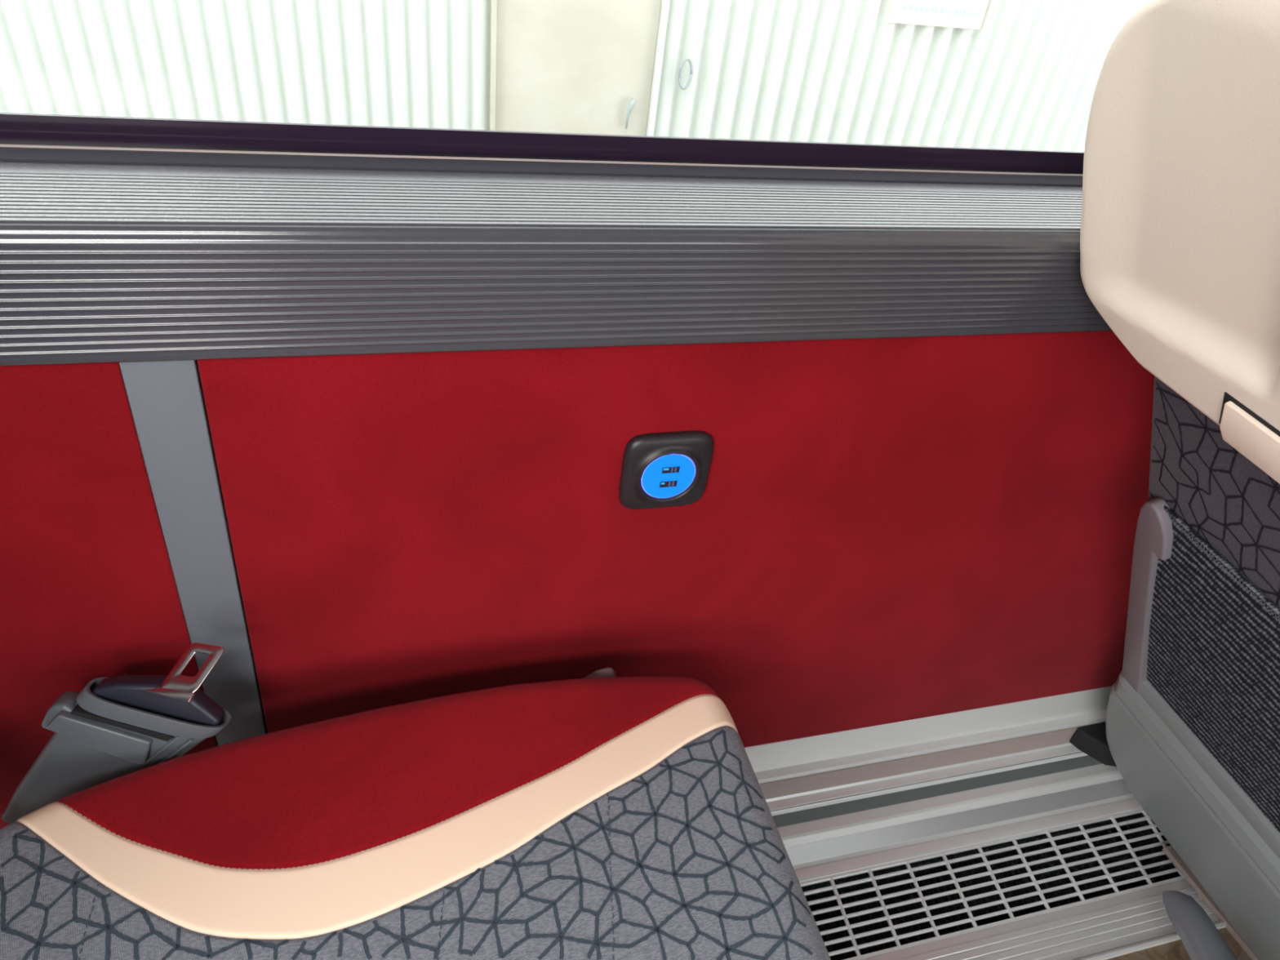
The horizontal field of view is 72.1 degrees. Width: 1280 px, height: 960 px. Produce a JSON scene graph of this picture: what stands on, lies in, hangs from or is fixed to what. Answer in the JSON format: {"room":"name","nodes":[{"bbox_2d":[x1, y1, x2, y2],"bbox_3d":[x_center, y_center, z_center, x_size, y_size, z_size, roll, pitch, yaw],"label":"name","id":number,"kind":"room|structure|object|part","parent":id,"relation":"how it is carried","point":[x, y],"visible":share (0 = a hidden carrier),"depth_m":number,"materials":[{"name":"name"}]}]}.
{"room":"transit interior","nodes":[
{"label":"transit interior","id":0,"kind":"room"},
{"bbox_2d":[1106,927,1251,959],"bbox_3d":[0.421,1.208,0.121,3.900,0.046,2.064,-4,40,-16],"label":"floor","id":1,"kind":"structure","parent":0,"point":[1174,950],"depth_m":0.98,"materials":[{"name":"brown wood"}]},
{"bbox_2d":[0,667,831,959],"bbox_3d":[-0.258,0.316,0.374,0.846,0.875,0.613,-4,40,-16],"label":"window seat","id":2,"kind":"object","parent":1,"relation":"on","point":[602,815],"visible":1,"depth_m":0.58,"materials":[{"name":"red fabric"}]},
{"bbox_2d":[0,677,231,823],"bbox_3d":[-0.382,0.200,0.638,0.170,0.135,0.044,-4,40,-16],"label":"holder","id":3,"kind":"object","parent":2,"relation":"attached to","point":[95,740],"visible":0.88,"depth_m":0.62,"materials":[{"name":"grey plastic"}]},
{"bbox_2d":[91,642,224,725],"bbox_3d":[-0.333,0.141,0.612,0.088,0.066,0.037,12,38,4],"label":"belt tongue","id":4,"kind":"object","parent":3,"relation":"in","point":[175,695],"visible":1,"depth_m":0.60,"materials":[{"name":"grey plastic"}]},
{"bbox_3d":[-0.303,0.128,0.597,0.026,0.020,0.036,21,39,15],"label":"latch plate","id":5,"kind":"part","parent":4,"relation":"part of","materials":[{"name":"silver metal"}]},
{"bbox_3d":[-0.038,0.170,0.734,0.036,0.026,0.012,-4,40,-16],"label":"recline lever","id":6,"kind":"part","parent":2,"relation":"part of","materials":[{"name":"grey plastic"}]},
{"bbox_2d":[861,879,1226,959],"bbox_3d":[-0.518,0.590,0.704,2.505,0.022,0.063,-4,40,-16],"label":"trim","id":7,"kind":"structure","parent":1,"relation":"attached to","point":[1121,925],"depth_m":0.99,"materials":[{"name":"silver metal"}]},
{"bbox_2d":[1080,0,1279,959],"bbox_3d":[0.695,0.169,0.687,0.915,0.944,0.497,-4,40,-16],"label":"seat","id":8,"kind":"object","parent":1,"relation":"on","point":[1180,232],"visible":1,"depth_m":0.59,"materials":[{"name":"fabric"}]},
{"bbox_3d":[0.483,0.123,0.838,0.150,0.285,0.040,-4,40,-16],"label":"post","id":9,"kind":"part","parent":8,"relation":"part of","materials":[{"name":"grey plastic"}]},
{"bbox_3d":[0.629,0.413,0.869,0.123,0.176,0.449,-4,40,-16],"label":"kick panel","id":10,"kind":"part","parent":8,"relation":"part of","materials":[{"name":"grey plastic"}]},
{"bbox_3d":[0.593,0.338,0.793,0.052,0.066,0.451,-4,40,-16],"label":"rail","id":11,"kind":"part","parent":8,"relation":"part of","materials":[{"name":"grey plastic"}]},
{"bbox_3d":[0.485,0.141,0.590,0.003,0.003,0.390,-4,40,-16],"label":"hem cord","id":12,"kind":"part","parent":8,"relation":"part of","materials":[{"name":"grey fabric"}]},
{"bbox_2d":[1161,890,1237,959],"bbox_3d":[0.605,0.603,0.798,0.058,0.112,0.430,-4,40,-16],"label":"footrest","id":13,"kind":"object","parent":1,"relation":"on","point":[1201,939],"visible":1,"depth_m":0.89,"materials":[{"name":"grey plastic"}]},
{"bbox_3d":[-0.549,0.564,0.804,2.506,0.009,0.249,-4,40,-16],"label":"trim","id":14,"kind":"structure","parent":1,"relation":"attached to","visible":0},
{"bbox_2d":[799,808,1185,959],"bbox_3d":[0.027,0.512,0.929,1.325,0.049,0.088,-4,40,-16],"label":"floor vent","id":15,"kind":"object","parent":14,"relation":"on","point":[868,912],"visible":0.59,"depth_m":1.04,"materials":[{"name":"silver metal"}]},
{"bbox_2d":[1162,844,1257,959],"bbox_3d":[0.724,0.592,0.920,0.016,0.008,0.457,-7,40,-19],"label":"trim","id":16,"kind":"structure","parent":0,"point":[1169,851],"depth_m":1.04,"materials":[{"name":"silver metal"}]},
{"bbox_3d":[0.120,0.120,0.892,3.900,0.670,0.088,-4,40,-16],"label":"wall window","id":17,"kind":"structure","parent":0,"visible":0},
{"bbox_2d":[0,330,1154,829],"bbox_3d":[0.142,0.085,0.804,3.900,0.522,0.012,-4,40,-16],"label":"wall","id":18,"kind":"structure","parent":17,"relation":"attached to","point":[882,531],"depth_m":0.70,"materials":[{"name":"red fabric"}]},
{"bbox_2d":[618,430,714,509],"bbox_3d":[0.021,-0.005,0.670,0.071,0.071,0.011,-4,40,-16],"label":"socket","id":19,"kind":"object","parent":18,"relation":"attached to","point":[672,468],"visible":1,"depth_m":0.66,"materials":[{"name":"black plastic"}]},
{"bbox_3d":[0.259,-0.861,0.145,3.900,0.390,0.090,-4,40,-16],"label":"wall header","id":20,"kind":"structure","parent":0,"visible":0},
{"bbox_2d":[0,112,1142,881],"bbox_3d":[0.175,-0.153,0.625,3.900,1.404,0.211,-4,40,-16],"label":"wall trim","id":21,"kind":"structure","parent":20,"relation":"in","point":[14,126],"depth_m":0.56,"materials":[{"name":"silver metal"}]},
{"bbox_2d":[1069,723,1116,766],"bbox_3d":[0.583,0.334,1.094,0.067,0.030,0.055,-4,40,-16],"label":"bracket","id":22,"kind":"object","parent":21,"relation":"attached to","point":[1091,740],"visible":0.42,"depth_m":1.09,"materials":[{"name":"black plastic"}]},
{"label":"outside","id":23,"kind":"structure","parent":0,"visible":0},
{"bbox_3d":[0.233,-0.389,4.568,15.000,0.060,5.870,-4,40,-16],"label":"ground","id":24,"kind":"structure","parent":23,"visible":0},
{"bbox_2d":[0,0,1151,151],"bbox_3d":[0.677,-0.846,2.887,12.000,2.820,0.022,-4,40,-16],"label":"wall","id":25,"kind":"structure","parent":24,"relation":"on","point":[826,71],"depth_m":2.38,"materials":[{"name":"white metal"}]},
{"bbox_2d":[488,0,497,130],"bbox_3d":[-0.439,-0.769,2.577,0.012,2.820,0.062,-4,40,-16],"label":"trim","id":26,"kind":"structure","parent":25,"relation":"attached to","point":[493,19],"depth_m":2.29,"materials":[{"name":"beige paint"}]},
{"bbox_2d":[495,0,661,136],"bbox_3d":[-0.225,-0.787,2.641,0.435,2.820,0.035,-4,40,-16],"label":"door","id":27,"kind":"structure","parent":25,"relation":"in","point":[563,66],"depth_m":2.36,"materials":[{"name":"beige paint"}]},
{"bbox_2d":[625,97,635,128],"bbox_3d":[-0.027,-1.026,2.467,0.025,0.084,0.019,-4,40,-16],"label":"door handle","id":28,"kind":"object","parent":27,"relation":"attached to","point":[631,104],"depth_m":2.45,"materials":[{"name":"grey metal"}]},
{"bbox_2d":[645,0,670,136],"bbox_3d":[-0.008,-0.800,2.699,0.016,2.820,0.065,-4,40,-16],"label":"trim","id":29,"kind":"structure","parent":25,"relation":"attached to","point":[664,8],"depth_m":2.40,"materials":[{"name":"white metal"}]},
{"bbox_2d":[677,57,693,89],"bbox_3d":[0.126,-1.121,2.426,0.043,0.085,0.009,-4,40,-16],"label":"handle","id":30,"kind":"object","parent":25,"relation":"attached to","point":[688,59],"visible":1,"depth_m":2.42,"materials":[{"name":"grey metal"}]},
{"bbox_2d":[886,0,989,29],"bbox_3d":[0.864,-1.425,2.443,0.305,0.300,0.012,-4,40,-16],"label":"sign plate","id":31,"kind":"object","parent":25,"relation":"attached to","point":[960,14],"visible":1,"depth_m":2.51,"materials":[{"name":"beige"}]}
]}

